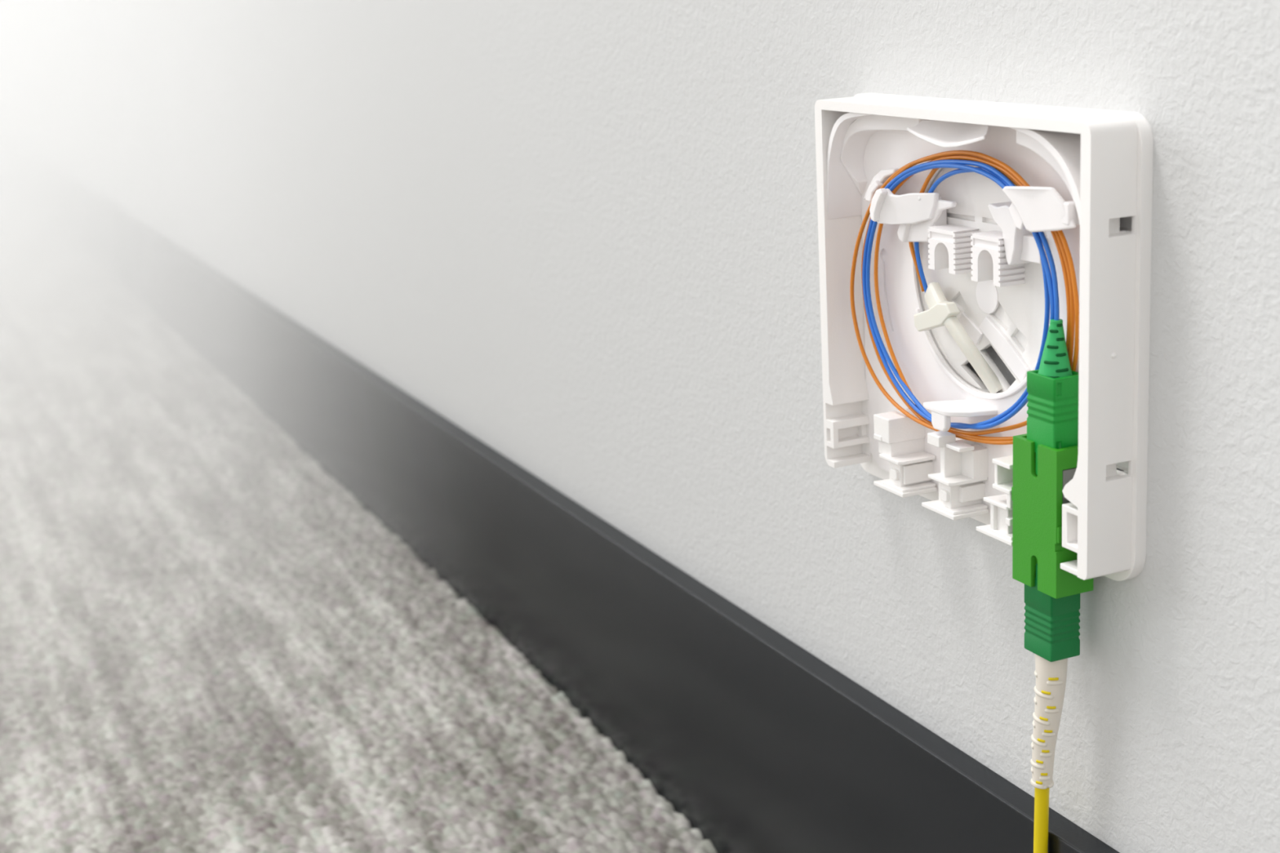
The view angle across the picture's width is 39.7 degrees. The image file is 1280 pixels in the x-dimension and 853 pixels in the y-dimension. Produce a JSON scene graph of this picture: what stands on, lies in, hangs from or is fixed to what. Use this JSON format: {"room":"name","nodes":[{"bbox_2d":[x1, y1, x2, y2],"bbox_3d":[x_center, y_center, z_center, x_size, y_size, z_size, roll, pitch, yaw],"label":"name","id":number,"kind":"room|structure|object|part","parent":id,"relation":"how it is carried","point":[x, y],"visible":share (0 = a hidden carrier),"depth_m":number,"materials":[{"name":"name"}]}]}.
{"room":"carpeted room","nodes":[
{"label":"carpeted room","id":0,"kind":"room"},
{"bbox_2d":[0,0,1279,852],"bbox_3d":[-1.397,-1.913,3.236,0.120,2.742,10.800,-9,16,-23],"label":"wall","id":1,"kind":"structure","parent":0,"point":[582,235],"depth_m":0.45,"materials":[{"name":"white paint"}]},
{"bbox_2d":[0,130,1119,852],"bbox_3d":[-1.383,-0.618,3.542,0.006,0.084,10.800,-9,16,-23],"label":"baseboard","id":2,"kind":"structure","parent":1,"relation":"attached to","point":[759,743],"depth_m":0.55,"materials":[{"name":"black plastic"}]},
{"bbox_2d":[814,92,1153,581],"bbox_3d":[0.062,-0.021,0.345,0.012,0.083,0.096,-9,16,-23],"label":"outlet box","id":3,"kind":"object","parent":1,"relation":"attached to","point":[1088,172],"visible":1,"depth_m":0.34,"materials":[{"name":"white plastic"}]},
{"bbox_2d":[913,281,1002,393],"bbox_3d":[0.062,-0.017,0.350,0.005,0.020,0.023,-11,16,-28],"label":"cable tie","id":4,"kind":"object","parent":3,"relation":"attached to","point":[941,312],"visible":1,"depth_m":0.35,"materials":[{"name":"white plastic"}]},
{"bbox_2d":[862,159,1059,429],"bbox_3d":[0.062,-0.025,0.345,0.005,0.054,0.067,-9,16,-23],"label":"blue optical fibre","id":5,"kind":"object","parent":3,"relation":"in","point":[1051,285],"visible":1,"depth_m":0.34,"materials":[{"name":"blue plastic"}]},
{"bbox_2d":[849,150,1079,444],"bbox_3d":[0.063,-0.025,0.344,0.006,0.057,0.074,-10,16,-24],"label":"orange optical fibre","id":6,"kind":"object","parent":3,"relation":"in","point":[1065,257],"visible":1,"depth_m":0.34,"materials":[{"name":"orange plastic"}]},
{"bbox_3d":[0.070,-0.015,0.341,0.001,0.011,0.016,-9,16,-23],"label":"well rail","id":7,"kind":"part","parent":3,"relation":"part of","materials":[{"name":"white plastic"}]},
{"bbox_2d":[1011,433,1093,599],"bbox_3d":[0.075,0.016,0.324,0.008,0.028,0.015,-9,16,-23],"label":"adapter","id":8,"kind":"object","parent":3,"relation":"in","point":[1040,477],"visible":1,"depth_m":0.32,"materials":[{"name":"green plastic"}]},
{"bbox_2d":[1024,577,1080,852],"bbox_3d":[0.120,0.139,0.135,0.034,0.124,0.444,-7,15,-13],"label":"cord","id":9,"kind":"object","parent":8,"relation":"hanging from","point":[1051,628],"visible":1,"depth_m":0.33,"materials":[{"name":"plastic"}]},
{"bbox_2d":[1026,319,1079,452],"bbox_3d":[0.074,-0.007,0.318,0.007,0.024,0.008,-9,16,-23],"label":"connector","id":10,"kind":"object","parent":8,"relation":"attached to","point":[1052,389],"visible":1,"depth_m":0.32,"materials":[{"name":"green plastic"}]},
{"bbox_3d":[-2.840,-0.330,2.937,3.212,0.019,10.800,-9,16,-23],"label":"floor","id":11,"kind":"structure","parent":0,"visible":0},
{"bbox_2d":[0,175,716,852],"bbox_3d":[-2.799,-0.360,2.950,3.106,0.015,10.600,-9,16,-23],"label":"carpet","id":12,"kind":"object","parent":11,"relation":"on","point":[209,644],"visible":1,"depth_m":0.65,"materials":[{"name":"grey carpet"}]}
]}

